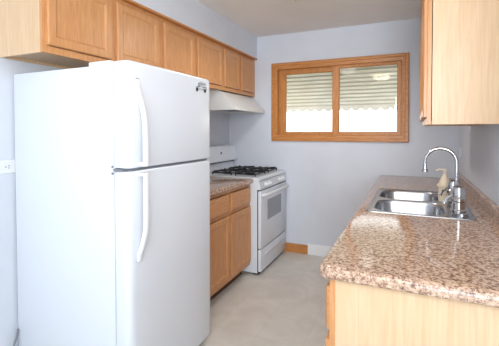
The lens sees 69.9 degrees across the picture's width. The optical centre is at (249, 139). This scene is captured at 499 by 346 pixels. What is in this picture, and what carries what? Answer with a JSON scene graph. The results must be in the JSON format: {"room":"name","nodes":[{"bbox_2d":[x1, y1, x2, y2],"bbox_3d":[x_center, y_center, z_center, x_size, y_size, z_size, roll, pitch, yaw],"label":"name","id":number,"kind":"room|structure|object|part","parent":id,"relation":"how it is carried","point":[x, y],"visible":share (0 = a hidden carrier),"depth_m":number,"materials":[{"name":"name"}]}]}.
{"room":"kitchen","nodes":[
{"label":"kitchen","id":0,"kind":"room"},
{"bbox_2d":[0,58,228,345],"bbox_3d":[-2.325,0.147,-0.140,0.120,2.440,9.825,1,2,24],"label":"wall","id":1,"kind":"structure","parent":0,"point":[219,122],"depth_m":1.96,"materials":[{"name":"paint"}]},
{"bbox_2d":[0,160,15,173],"bbox_3d":[-1.309,0.146,1.952,0.010,0.072,0.118,1,2,24],"label":"wall outlet","id":2,"kind":"object","parent":1,"relation":"attached to","point":[6,166],"visible":0.62,"depth_m":1.94,"materials":[{"name":"white plastic"}]},
{"bbox_2d":[4,163,10,169],"bbox_3d":[-1.313,0.146,1.938,0.004,0.034,0.040,1,2,24],"label":"socket","id":3,"kind":"object","parent":2,"relation":"attached to","point":[7,166],"depth_m":1.94,"materials":[{"name":"white plastic"}]},
{"bbox_2d":[0,0,160,68],"bbox_3d":[-0.980,-0.660,2.237,0.361,0.424,0.913,1,2,24],"label":"upper cabinet","id":4,"kind":"object","parent":1,"relation":"attached to","point":[64,34],"visible":0.83,"depth_m":1.97,"materials":[{"name":"brown wood"}]},
{"bbox_3d":[-0.918,-0.659,1.959,0.019,0.360,0.418,1,2,24],"label":"door","id":5,"kind":"part","parent":4,"relation":"part of","materials":[{"name":"brown wood"}]},
{"bbox_3d":[-0.919,-0.659,1.959,0.004,0.252,0.310,1,2,24],"label":"panel","id":6,"kind":"part","parent":4,"relation":"part of","materials":[{"name":"brown wood"}]},
{"bbox_3d":[-0.731,-0.670,2.374,0.019,0.360,0.406,1,2,24],"label":"door","id":7,"kind":"part","parent":4,"relation":"part of","materials":[{"name":"brown wood"}]},
{"bbox_3d":[-0.731,-0.670,2.374,0.004,0.252,0.298,1,2,24],"label":"panel","id":8,"kind":"part","parent":4,"relation":"part of","materials":[{"name":"brown wood"}]},
{"bbox_2d":[160,18,222,90],"bbox_3d":[-0.600,-0.682,3.079,0.361,0.424,0.934,1,2,24],"label":"upper cabinet","id":9,"kind":"object","parent":1,"relation":"attached to","point":[182,50],"visible":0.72,"depth_m":2.92,"materials":[{"name":"brown wood"}]},
{"bbox_3d":[-0.542,-0.681,2.792,0.019,0.360,0.401,1,2,24],"label":"door","id":10,"kind":"part","parent":9,"relation":"part of","materials":[{"name":"brown wood"}]},
{"bbox_3d":[-0.542,-0.681,2.792,0.004,0.252,0.293,1,2,24],"label":"panel","id":11,"kind":"part","parent":9,"relation":"part of","materials":[{"name":"brown wood"}]},
{"bbox_3d":[-0.351,-0.692,3.215,0.019,0.360,0.436,1,2,24],"label":"door","id":12,"kind":"part","parent":9,"relation":"part of","materials":[{"name":"brown wood"}]},
{"bbox_3d":[-0.351,-0.692,3.216,0.004,0.252,0.328,1,2,24],"label":"panel","id":13,"kind":"part","parent":9,"relation":"part of","materials":[{"name":"brown wood"}]},
{"bbox_2d":[215,46,254,96],"bbox_3d":[-0.248,-0.703,3.860,0.361,0.424,0.780,1,2,24],"label":"upper cabinet","id":14,"kind":"object","parent":1,"relation":"attached to","point":[238,69],"visible":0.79,"depth_m":3.72,"materials":[{"name":"brown wood"}]},
{"bbox_3d":[-0.175,-0.703,3.606,0.019,0.360,0.333,1,2,24],"label":"door","id":15,"kind":"part","parent":14,"relation":"part of","materials":[{"name":"brown wood"}]},
{"bbox_3d":[-0.175,-0.703,3.606,0.004,0.252,0.225,1,2,24],"label":"panel","id":16,"kind":"part","parent":14,"relation":"part of","materials":[{"name":"brown wood"}]},
{"bbox_3d":[-0.021,-0.712,3.945,0.019,0.360,0.314,1,2,24],"label":"door","id":17,"kind":"part","parent":14,"relation":"part of","materials":[{"name":"brown wood"}]},
{"bbox_3d":[-0.022,-0.712,3.945,0.004,0.252,0.206,1,2,24],"label":"panel","id":18,"kind":"part","parent":14,"relation":"part of","materials":[{"name":"brown wood"}]},
{"bbox_2d":[209,90,264,113],"bbox_3d":[-0.197,-0.396,3.846,0.470,0.190,0.765,1,2,24],"label":"range hood","id":19,"kind":"object","parent":1,"relation":"attached to","point":[219,101],"visible":0.9,"depth_m":3.55,"materials":[{"name":"white metal"}]},
{"bbox_2d":[133,0,256,57],"bbox_3d":[-0.623,-1.032,3.006,0.372,0.250,2.635,1,2,24],"label":"wall","id":20,"kind":"structure","parent":0,"point":[193,14],"depth_m":3.11,"materials":[{"name":"paint"}]},
{"bbox_2d":[121,0,256,59],"bbox_3d":[-0.622,-0.901,3.006,0.378,0.016,2.640,1,2,24],"label":"trim","id":21,"kind":"structure","parent":20,"relation":"attached to","point":[131,2],"depth_m":2.78,"materials":[{"name":"brown wood"}]},
{"bbox_2d":[199,251,329,345],"bbox_3d":[-0.186,1.436,-0.989,4.700,0.100,9.975,1,2,24],"label":"floor","id":22,"kind":"structure","parent":0,"point":[284,304],"depth_m":2.75,"materials":[{"name":"plastic"}]},
{"bbox_2d":[14,60,209,345],"bbox_3d":[-0.749,0.461,2.133,0.865,1.692,0.748,1,2,24],"label":"refrigerator","id":23,"kind":"object","parent":22,"relation":"on","point":[112,166],"visible":1,"depth_m":1.82,"materials":[{"name":"white metal"}]},
{"bbox_2d":[13,329,18,345],"bbox_3d":[-1.289,1.180,1.960,0.015,0.262,0.057,0,2,15],"label":"power cord","id":24,"kind":"object","parent":23,"relation":"attached to","point":[17,330],"visible":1,"depth_m":1.97,"materials":[{"name":"grey plastic"}]},
{"bbox_3d":[-0.508,-0.080,1.679,0.064,0.407,0.034,0,1,5],"label":"handle","id":25,"kind":"part","parent":23,"relation":"part of","materials":[{"name":"white plastic"}]},
{"bbox_3d":[-0.504,0.353,1.688,0.059,0.397,0.033,0,1,3],"label":"handle","id":26,"kind":"part","parent":23,"relation":"part of","materials":[{"name":"white plastic"}]},
{"bbox_3d":[-0.434,-0.125,1.978,0.090,0.499,0.742,1,2,24],"label":"freezer door","id":27,"kind":"part","parent":23,"relation":"part of","materials":[{"name":"white metal"}]},
{"bbox_3d":[-0.433,0.702,2.000,0.090,1.126,0.742,1,2,24],"label":"fridge door","id":28,"kind":"part","parent":23,"relation":"part of","materials":[{"name":"white metal"}]},
{"bbox_2d":[196,82,206,92],"bbox_3d":[-0.294,-0.321,2.178,0.002,0.058,0.118,1,2,24],"label":"magnet","id":29,"kind":"object","parent":23,"relation":"attached to","point":[200,82],"visible":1,"depth_m":2.18,"materials":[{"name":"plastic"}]},
{"bbox_2d":[210,184,250,300],"bbox_3d":[-0.488,0.847,3.015,0.647,0.874,1.040,1,2,24],"label":"base cabinet","id":30,"kind":"object","parent":22,"relation":"on","point":[230,211],"visible":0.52,"depth_m":2.98,"materials":[{"name":"brown wood"}]},
{"bbox_3d":[-0.290,0.897,2.692,0.004,0.412,0.477,1,2,24],"label":"panel","id":31,"kind":"part","parent":30,"relation":"part of","materials":[{"name":"brown wood"}]},
{"bbox_3d":[-0.290,0.528,2.683,0.019,0.148,0.585,1,2,24],"label":"drawer","id":32,"kind":"part","parent":30,"relation":"part of","materials":[{"name":"brown wood"}]},
{"bbox_3d":[-0.289,0.897,2.692,0.019,0.520,0.585,1,2,24],"label":"door","id":33,"kind":"part","parent":30,"relation":"part of","materials":[{"name":"brown wood"}]},
{"bbox_2d":[210,176,252,196],"bbox_3d":[-0.481,0.351,2.997,0.665,0.115,1.042,1,2,24],"label":"countertop","id":34,"kind":"structure","parent":30,"relation":"on","point":[218,185],"depth_m":3.07,"materials":[{"name":"stone"}]},
{"bbox_3d":[-0.075,0.515,3.158,0.019,0.148,0.388,1,2,24],"label":"drawer","id":35,"kind":"part","parent":30,"relation":"part of","materials":[{"name":"brown wood"}]},
{"bbox_3d":[-0.075,0.884,3.167,0.019,0.520,0.388,1,2,24],"label":"door","id":36,"kind":"part","parent":30,"relation":"part of","materials":[{"name":"brown wood"}]},
{"bbox_3d":[-0.075,0.884,3.167,0.004,0.412,0.280,1,2,24],"label":"panel","id":37,"kind":"part","parent":30,"relation":"part of","materials":[{"name":"brown wood"}]},
{"bbox_2d":[207,144,288,274],"bbox_3d":[-0.038,0.663,3.801,0.766,1.191,0.764,1,2,24],"label":"gas range","id":38,"kind":"object","parent":22,"relation":"on","point":[268,187],"visible":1,"depth_m":3.58,"materials":[{"name":"white metal"}]},
{"bbox_2d":[210,168,285,181],"bbox_3d":[-0.068,0.357,3.807,0.701,0.040,0.764,1,2,24],"label":"cooktop","id":39,"kind":"object","parent":38,"relation":"in","point":[269,174],"depth_m":3.59,"materials":[{"name":"white metal"}]},
{"bbox_3d":[0.243,0.420,3.668,0.034,0.080,0.756,1,2,24],"label":"control panel","id":40,"kind":"part","parent":38,"relation":"part of","materials":[{"name":"white metal"}]},
{"bbox_3d":[0.246,1.128,3.685,0.030,0.205,0.748,1,2,24],"label":"storage drawer","id":41,"kind":"part","parent":38,"relation":"part of","materials":[{"name":"white metal"}]},
{"bbox_3d":[0.246,0.743,3.675,0.032,0.542,0.748,1,2,24],"label":"oven door","id":42,"kind":"part","parent":38,"relation":"part of","materials":[{"name":"white metal"}]},
{"bbox_3d":[0.281,0.511,3.653,0.065,0.034,0.725,1,2,24],"label":"oven handle","id":43,"kind":"part","parent":38,"relation":"part of","materials":[{"name":"white plastic"}]},
{"bbox_2d":[325,279,498,345],"bbox_3d":[0.724,0.885,1.442,0.670,0.874,0.820,1,2,24],"label":"base cabinet","id":44,"kind":"object","parent":22,"relation":"on","point":[356,314],"visible":0.49,"depth_m":1.10,"materials":[{"name":"brown wood"}]},
{"bbox_3d":[0.340,0.929,1.383,0.019,0.520,0.365,1,2,24],"label":"door","id":45,"kind":"part","parent":44,"relation":"part of","materials":[{"name":"brown wood"}]},
{"bbox_3d":[0.339,0.560,1.373,0.019,0.148,0.365,1,2,24],"label":"drawer","id":46,"kind":"part","parent":44,"relation":"part of","materials":[{"name":"brown wood"}]},
{"bbox_3d":[0.444,0.832,1.566,0.019,0.774,0.820,1,2,24],"label":"frame","id":47,"kind":"part","parent":44,"relation":"part of","materials":[{"name":"brown wood"}]},
{"bbox_3d":[1.456,0.842,3.064,0.670,0.874,0.898,1,2,24],"label":"base cabinet","id":48,"kind":"object","parent":22,"relation":"on","visible":0},
{"bbox_2d":[320,172,498,307],"bbox_3d":[1.085,0.375,2.253,0.688,0.101,2.670,1,2,24],"label":"countertop","id":49,"kind":"structure","parent":48,"relation":"on","point":[452,259],"depth_m":1.33,"materials":[{"name":"stone"}]},
{"bbox_2d":[365,188,476,220],"bbox_3d":[1.050,0.468,2.244,0.533,0.176,0.840,1,2,24],"label":"sink","id":50,"kind":"object","parent":49,"relation":"in","point":[390,201],"visible":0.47,"depth_m":2.24,"materials":[{"name":"silver metal"}]},
{"bbox_2d":[436,169,449,201],"bbox_3d":[1.220,0.282,2.233,0.086,0.203,0.086,-1,2,-27],"label":"soap dispenser","id":51,"kind":"object","parent":50,"relation":"on","point":[443,183],"visible":0.76,"depth_m":2.22,"materials":[{"name":"beige ceramic"}]},
{"bbox_2d":[422,147,467,215],"bbox_3d":[1.100,0.214,2.033,0.217,0.350,0.341,1,2,24],"label":"faucet","id":52,"kind":"object","parent":49,"relation":"on","point":[456,198],"visible":1,"depth_m":1.99,"materials":[{"name":"silver metal"}]},
{"bbox_3d":[1.092,0.189,2.043,0.179,0.300,0.020,1,2,28],"label":"spout","id":53,"kind":"part","parent":52,"relation":"part of","materials":[{"name":"silver metal"}]},
{"bbox_3d":[1.171,0.307,2.129,0.077,0.058,0.020,0,2,17],"label":"lever","id":54,"kind":"part","parent":52,"relation":"part of","materials":[{"name":"silver metal"}]},
{"bbox_3d":[1.066,0.313,1.897,0.077,0.058,0.020,0,2,17],"label":"lever","id":55,"kind":"part","parent":52,"relation":"part of","materials":[{"name":"silver metal"}]},
{"bbox_3d":[1.209,0.306,2.118,0.072,0.142,0.072,1,2,24],"label":"handle","id":56,"kind":"part","parent":52,"relation":"part of","materials":[{"name":"silver metal"}]},
{"bbox_3d":[1.171,0.384,2.006,0.062,0.012,0.340,1,2,24],"label":"plate","id":57,"kind":"part","parent":52,"relation":"part of","materials":[{"name":"silver metal"}]},
{"bbox_3d":[1.104,0.312,1.886,0.072,0.142,0.072,1,2,24],"label":"handle","id":58,"kind":"part","parent":52,"relation":"part of","materials":[{"name":"silver metal"}]},
{"bbox_2d":[197,0,420,36],"bbox_3d":[-0.190,-1.103,-1.054,4.700,0.100,9.975,1,2,24],"label":"ceiling","id":59,"kind":"structure","parent":0,"point":[260,18],"depth_m":3.27,"materials":[{"name":"paint"}]},
{"bbox_2d":[229,18,458,246],"bbox_3d":[0.880,0.039,3.884,2.650,2.440,0.150,1,2,24],"label":"wall","id":60,"kind":"structure","parent":0,"point":[328,182],"depth_m":3.81,"materials":[{"name":"paint"}]},
{"bbox_2d":[284,242,331,256],"bbox_3d":[0.824,1.201,3.848,1.080,0.118,0.018,1,2,24],"label":"baseboard","id":61,"kind":"structure","parent":60,"relation":"attached to","point":[313,249],"depth_m":3.91,"materials":[{"name":"white paint"}]},
{"bbox_2d":[271,52,408,142],"bbox_3d":[0.932,-0.419,3.834,1.426,0.873,0.176,1,2,24],"label":"window","id":62,"kind":"structure","parent":60,"relation":"in","point":[279,71],"depth_m":3.78,"materials":[{"name":"brown wood"}]},
{"bbox_3d":[0.642,-0.421,3.964,0.667,0.751,0.032,1,2,24],"label":"sash","id":63,"kind":"part","parent":62,"relation":"part of","materials":[{"name":"brown wood"}]},
{"bbox_3d":[1.198,-0.415,3.673,0.685,0.751,0.032,1,2,24],"label":"sash","id":64,"kind":"part","parent":62,"relation":"part of","materials":[{"name":"brown wood"}]},
{"bbox_2d":[287,65,396,111],"bbox_3d":[1.085,-0.662,4.213,2.401,0.616,0.653,1,2,24],"label":"awning","id":65,"kind":"object","parent":60,"relation":"attached to","point":[373,87],"visible":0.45,"depth_m":4.32,"materials":[{"name":"metal"}]},
{"bbox_2d":[459,124,498,205],"bbox_3d":[1.421,0.086,2.009,0.120,2.440,2.825,1,2,24],"label":"wall","id":66,"kind":"structure","parent":0,"point":[479,160],"depth_m":2.25,"materials":[{"name":"paint"}]},
{"bbox_2d":[419,0,498,125],"bbox_3d":[1.266,-0.575,2.223,0.351,0.968,0.880,1,2,24],"label":"upper cabinet","id":67,"kind":"object","parent":66,"relation":"attached to","point":[459,39],"visible":1,"depth_m":1.83,"materials":[{"name":"brown wood"}]},
{"bbox_3d":[1.203,-0.583,2.487,0.019,0.905,0.400,1,2,24],"label":"door","id":68,"kind":"part","parent":67,"relation":"part of","materials":[{"name":"brown wood"}]},
{"bbox_3d":[1.024,-0.576,2.091,0.019,0.898,0.410,1,2,24],"label":"door","id":69,"kind":"part","parent":67,"relation":"part of","materials":[{"name":"brown wood"}]},
{"bbox_3d":[1.132,-0.577,2.283,0.019,0.968,0.880,1,2,24],"label":"frame","id":70,"kind":"part","parent":67,"relation":"part of","materials":[{"name":"brown wood"}]},
{"bbox_2d":[458,172,498,223],"bbox_3d":[1.393,0.358,2.127,0.024,0.062,2.645,1,2,24],"label":"backsplash","id":71,"kind":"structure","parent":66,"relation":"attached to","point":[492,208],"depth_m":2.12,"materials":[{"name":"stone"}]},
{"bbox_3d":[3.209,1.510,9.580,16.000,0.100,11.975,1,2,24],"label":"ground","id":72,"kind":"structure","parent":0,"visible":0},
{"bbox_2d":[287,107,396,131],"bbox_3d":[2.375,-0.797,8.894,13.000,4.550,0.200,1,2,24],"label":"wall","id":73,"kind":"structure","parent":72,"relation":"on","point":[380,120],"depth_m":8.78,"materials":[{"name":"white"}]}
]}

